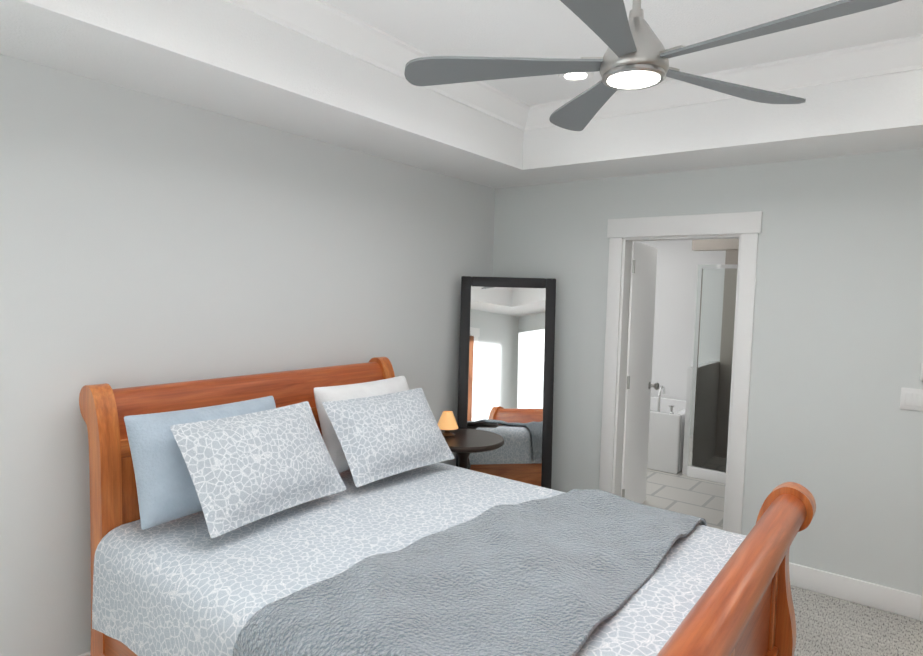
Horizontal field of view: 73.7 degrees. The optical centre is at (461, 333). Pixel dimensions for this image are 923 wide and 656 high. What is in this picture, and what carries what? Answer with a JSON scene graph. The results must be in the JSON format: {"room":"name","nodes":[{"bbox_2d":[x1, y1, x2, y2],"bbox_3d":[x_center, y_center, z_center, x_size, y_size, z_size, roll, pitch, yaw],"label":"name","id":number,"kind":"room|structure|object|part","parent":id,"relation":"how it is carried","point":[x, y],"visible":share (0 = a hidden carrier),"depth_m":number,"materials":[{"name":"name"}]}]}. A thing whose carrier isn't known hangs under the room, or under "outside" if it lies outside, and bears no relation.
{"room":"bedroom","nodes":[
{"label":"bedroom","id":0,"kind":"room"},
{"bbox_2d":[0,54,494,655],"bbox_3d":[-1.166,-0.048,2.996,0.120,2.920,4.750,4,5,37],"label":"wall","id":1,"kind":"structure","parent":0,"point":[148,240],"depth_m":2.68,"materials":[{"name":"white paint"}]},
{"bbox_2d":[78,651,89,655],"bbox_3d":[-1.148,1.347,3.049,0.016,0.130,4.510,4,5,37],"label":"baseboard","id":2,"kind":"structure","parent":1,"relation":"attached to","point":[86,653],"depth_m":2.52,"materials":[{"name":"white wood"}]},
{"bbox_2d":[0,0,922,187],"bbox_3d":[0.257,-1.159,1.882,3.350,0.480,4.510,4,5,37],"label":"ceiling","id":3,"kind":"structure","parent":0,"point":[223,57],"depth_m":2.89,"materials":[{"name":"white paint"}]},
{"bbox_2d":[323,0,922,105],"bbox_3d":[0.500,-1.322,1.730,2.800,0.120,3.430,4,5,37],"label":"ceiling","id":4,"kind":"structure","parent":0,"point":[526,28],"depth_m":2.64,"materials":[{"name":"white paint"}]},
{"bbox_2d":[225,0,529,130],"bbox_3d":[-0.583,-1.288,2.541,0.104,0.115,3.430,4,5,37],"label":"crown molding","id":5,"kind":"structure","parent":4,"relation":"attached to","point":[324,22],"depth_m":2.75,"materials":[{"name":"white paint"}]},
{"bbox_2d":[558,72,593,81],"bbox_3d":[0.601,-1.356,3.240,0.184,0.008,0.184,4,5,37],"label":"recessed light","id":6,"kind":"object","parent":4,"relation":"in","point":[576,77],"visible":0.77,"depth_m":3.25,"materials":[{"name":"white"}]},
{"bbox_2d":[404,0,901,130],"bbox_3d":[0.525,-1.012,1.806,1.366,0.507,1.357,4,5,37],"label":"ceiling fan","id":7,"kind":"object","parent":4,"relation":"hanging from","point":[637,56],"visible":1,"depth_m":1.86,"materials":[{"name":"silver metal"}]},
{"bbox_3d":[0.124,-0.828,1.934,0.628,0.008,0.158,2,-7,9],"label":"blade","id":8,"kind":"part","parent":7,"relation":"part of","materials":[{"name":"silver metal"}]},
{"bbox_3d":[0.330,-0.793,1.507,0.158,0.008,0.628,-9,-1,27],"label":"blade","id":9,"kind":"part","parent":7,"relation":"part of","materials":[{"name":"silver metal"}]},
{"bbox_3d":[0.468,-0.840,2.262,0.158,0.008,0.628,12,2,-10],"label":"blade","id":10,"kind":"part","parent":7,"relation":"part of","materials":[{"name":"silver metal"}]},
{"bbox_3d":[0.414,-0.826,1.880,0.100,0.008,0.052,2,-7,9],"label":"arm","id":11,"kind":"part","parent":7,"relation":"part of"},
{"bbox_3d":[0.523,-0.863,1.859,0.202,0.163,0.202,4,5,37],"label":"motor","id":12,"kind":"part","parent":7,"relation":"part of","materials":[{"name":"silver metal"}]},
{"bbox_3d":[0.599,-0.815,1.784,0.100,0.008,0.052,5,16,45],"label":"arm","id":13,"kind":"part","parent":7,"relation":"part of"},
{"bbox_3d":[0.886,-0.814,2.038,0.628,0.008,0.158,0,15,-27],"label":"blade","id":14,"kind":"part","parent":7,"relation":"part of","materials":[{"name":"silver metal"}]},
{"bbox_3d":[0.801,-0.785,1.572,0.628,0.008,0.158,5,16,45],"label":"blade","id":15,"kind":"part","parent":7,"relation":"part of","materials":[{"name":"silver metal"}]},
{"bbox_2d":[525,34,922,130],"bbox_3d":[1.491,-1.268,3.070,2.800,0.115,0.104,4,5,37],"label":"crown molding","id":16,"kind":"structure","parent":4,"relation":"attached to","point":[904,54],"depth_m":3.02,"materials":[{"name":"white"}]},
{"bbox_2d":[638,240,725,399],"bbox_3d":[2.451,-0.015,6.648,3.330,2.560,0.120,4,5,37],"label":"wall","id":17,"kind":"structure","parent":0,"point":[679,262],"depth_m":6.67,"materials":[{"name":"white paint"}]},
{"bbox_2d":[642,469,724,529],"bbox_3d":[3.489,1.353,6.237,5.850,0.060,6.140,4,5,37],"label":"floor","id":18,"kind":"structure","parent":0,"point":[679,492],"depth_m":5.14,"materials":[{"name":"white tile"}]},
{"bbox_2d":[647,385,685,473],"bbox_3d":[1.543,0.839,6.648,1.880,0.807,0.930,4,5,37],"label":"bathtub","id":19,"kind":"object","parent":18,"relation":"on","point":[666,434],"visible":0.35,"depth_m":5.82,"materials":[{"name":"white ceramic"}]},
{"bbox_2d":[657,385,665,411],"bbox_3d":[1.920,0.618,5.906,0.023,0.247,0.163,4,5,37],"label":"faucet","id":20,"kind":"object","parent":19,"relation":"on","point":[662,387],"depth_m":5.85,"materials":[{"name":"silver metal"}]},
{"bbox_2d":[668,404,674,413],"bbox_3d":[1.972,0.710,5.785,0.052,0.083,0.051,4,5,37],"label":"faucet","id":21,"kind":"object","parent":19,"relation":"on","point":[671,406],"depth_m":5.77,"materials":[{"name":"silver metal"}]},
{"bbox_2d":[682,239,738,483],"bbox_3d":[2.902,0.135,5.628,1.365,2.420,0.975,4,5,37],"label":"shower enclosure","id":22,"kind":"object","parent":18,"relation":"on","point":[708,392],"visible":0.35,"depth_m":5.55,"materials":[{"name":"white glass"}]},
{"bbox_3d":[2.141,0.317,5.640,0.035,1.815,0.034,4,5,37],"label":"frame","id":23,"kind":"part","parent":22,"relation":"part of","materials":[{"name":"silver metal"}]},
{"bbox_2d":[493,148,922,595],"bbox_3d":[1.406,-0.044,3.967,2.845,2.920,0.120,4,5,37],"label":"wall","id":24,"kind":"structure","parent":0,"point":[834,429],"depth_m":3.48,"materials":[{"name":"white paint"}]},
{"bbox_2d":[621,241,658,503],"bbox_3d":[1.317,0.351,4.597,0.187,2.018,0.739,4,4,30],"label":"door leaf","id":25,"kind":"structure","parent":24,"relation":"in","point":[639,385],"depth_m":4.54,"materials":[{"name":"white wood"}]},
{"bbox_3d":[1.512,0.412,4.834,0.076,0.059,0.060,4,4,30],"label":"knob","id":26,"kind":"part","parent":25,"relation":"part of","materials":[{"name":"silver metal"}]},
{"bbox_2d":[599,211,762,533],"bbox_3d":[1.378,0.335,3.989,0.950,2.160,0.149,4,5,37],"label":"door frame","id":27,"kind":"structure","parent":24,"relation":"attached to","point":[742,365],"depth_m":3.85,"materials":[{"name":"white wood"}]},
{"bbox_2d":[789,562,921,619],"bbox_3d":[2.041,1.404,3.476,0.885,0.130,0.016,4,5,37],"label":"baseboard","id":28,"kind":"structure","parent":24,"relation":"attached to","point":[891,600],"depth_m":3.37,"materials":[{"name":"white wood"}]},
{"bbox_2d":[900,388,922,410],"bbox_3d":[2.350,0.343,3.199,0.116,0.114,0.011,4,5,37],"label":"light switch","id":29,"kind":"object","parent":24,"relation":"attached to","point":[911,398],"visible":1,"depth_m":3.20,"materials":[{"name":"white plastic"}]},
{"bbox_2d":[920,588,922,620],"bbox_3d":[2.456,0.484,3.121,0.090,2.035,0.020,4,5,37],"label":"door frame","id":30,"kind":"structure","parent":24,"relation":"attached to","point":[921,616],"depth_m":3.20,"materials":[{"name":"white wood"}]},
{"bbox_2d":[920,362,922,380],"bbox_3d":[2.395,0.197,3.150,0.076,0.100,0.024,4,5,37],"label":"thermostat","id":31,"kind":"object","parent":24,"relation":"attached to","point":[921,376],"visible":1,"depth_m":3.17,"materials":[{"name":"white plastic"}]},
{"bbox_2d":[790,585,922,655],"bbox_3d":[0.395,1.565,1.844,4.150,0.060,4.610,4,5,37],"label":"floor carpet","id":32,"kind":"object","parent":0,"point":[827,625],"depth_m":3.11,"materials":[{"name":"beige carpet"}]},
{"bbox_2d":[79,357,815,655],"bbox_3d":[-0.075,0.859,2.387,2.346,1.250,1.818,4,5,37],"label":"bed","id":33,"kind":"object","parent":32,"relation":"on","point":[340,510],"visible":1,"depth_m":2.21,"materials":[{"name":"grey fabric"}]},
{"bbox_3d":[-1.407,0.822,2.409,0.182,1.250,0.075,4,5,37],"label":"head post","id":34,"kind":"part","parent":33,"relation":"part of","materials":[{"name":"brown wood"}]},
{"bbox_2d":[123,395,290,529],"bbox_3d":[-0.995,0.491,2.489,0.174,0.440,0.680,-18,-9,36],"label":"pillow","id":35,"kind":"object","parent":33,"relation":"on","point":[166,491],"depth_m":2.27,"materials":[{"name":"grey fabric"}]},
{"bbox_2d":[313,375,420,475],"bbox_3d":[-0.469,0.453,3.193,0.174,0.450,0.680,-18,-9,36],"label":"pillow","id":36,"kind":"object","parent":33,"relation":"on","point":[395,384],"depth_m":2.99,"materials":[{"name":"grey fabric"}]},
{"bbox_2d":[92,451,762,655],"bbox_3d":[-0.082,0.943,2.395,1.966,0.383,1.720,4,5,37],"label":"comforter","id":37,"kind":"object","parent":33,"relation":"on","point":[171,588],"depth_m":2.09,"materials":[{"name":"grey fabric"}]},
{"bbox_2d":[222,488,707,655],"bbox_3d":[0.222,0.990,2.172,0.853,0.534,1.818,4,5,37],"label":"throw blanket","id":38,"kind":"object","parent":33,"relation":"on","point":[515,571],"depth_m":1.88,"materials":[{"name":"grey fabric"}]},
{"bbox_3d":[0.772,1.019,1.762,0.148,0.780,1.510,4,5,37],"label":"foot panel","id":39,"kind":"part","parent":33,"relation":"part of","materials":[{"name":"brown wood"}]},
{"bbox_3d":[1.236,1.047,2.381,0.216,0.946,0.085,4,5,37],"label":"foot post","id":40,"kind":"part","parent":33,"relation":"part of","materials":[{"name":"brown wood"}]},
{"bbox_2d":[438,411,503,468],"bbox_3d":[0.006,0.940,3.835,0.504,0.900,0.504,4,5,37],"label":"side table","id":41,"kind":"object","parent":32,"relation":"on","point":[463,444],"visible":0.48,"depth_m":3.79,"materials":[{"name":"brown wood"}]},
{"bbox_2d":[438,411,458,437],"bbox_3d":[-0.088,0.562,3.838,0.140,0.152,0.140,4,5,37],"label":"lamp","id":42,"kind":"object","parent":41,"relation":"on","point":[447,422],"depth_m":3.80,"materials":[{"name":"orange"}]},
{"bbox_2d":[456,276,555,488],"bbox_3d":[0.304,0.483,4.277,0.660,1.750,0.040,2,-2,1],"label":"floor mirror","id":43,"kind":"object","parent":32,"relation":"on","point":[506,362],"visible":0.6,"depth_m":4.27,"materials":[{"name":"black mirror"}]},
{"bbox_3d":[0.009,0.475,4.282,0.070,1.750,0.040,2,-2,1],"label":"frame","id":44,"kind":"part","parent":43,"relation":"part of","materials":[{"name":"black wood"}]},
{"bbox_3d":[0.328,-0.356,4.309,0.520,0.070,0.040,2,-2,1],"label":"frame","id":45,"kind":"part","parent":43,"relation":"part of","materials":[{"name":"black wood"}]},
{"bbox_3d":[0.599,0.491,4.272,0.070,1.750,0.040,2,-2,1],"label":"frame","id":46,"kind":"part","parent":43,"relation":"part of","materials":[{"name":"black wood"}]}
]}

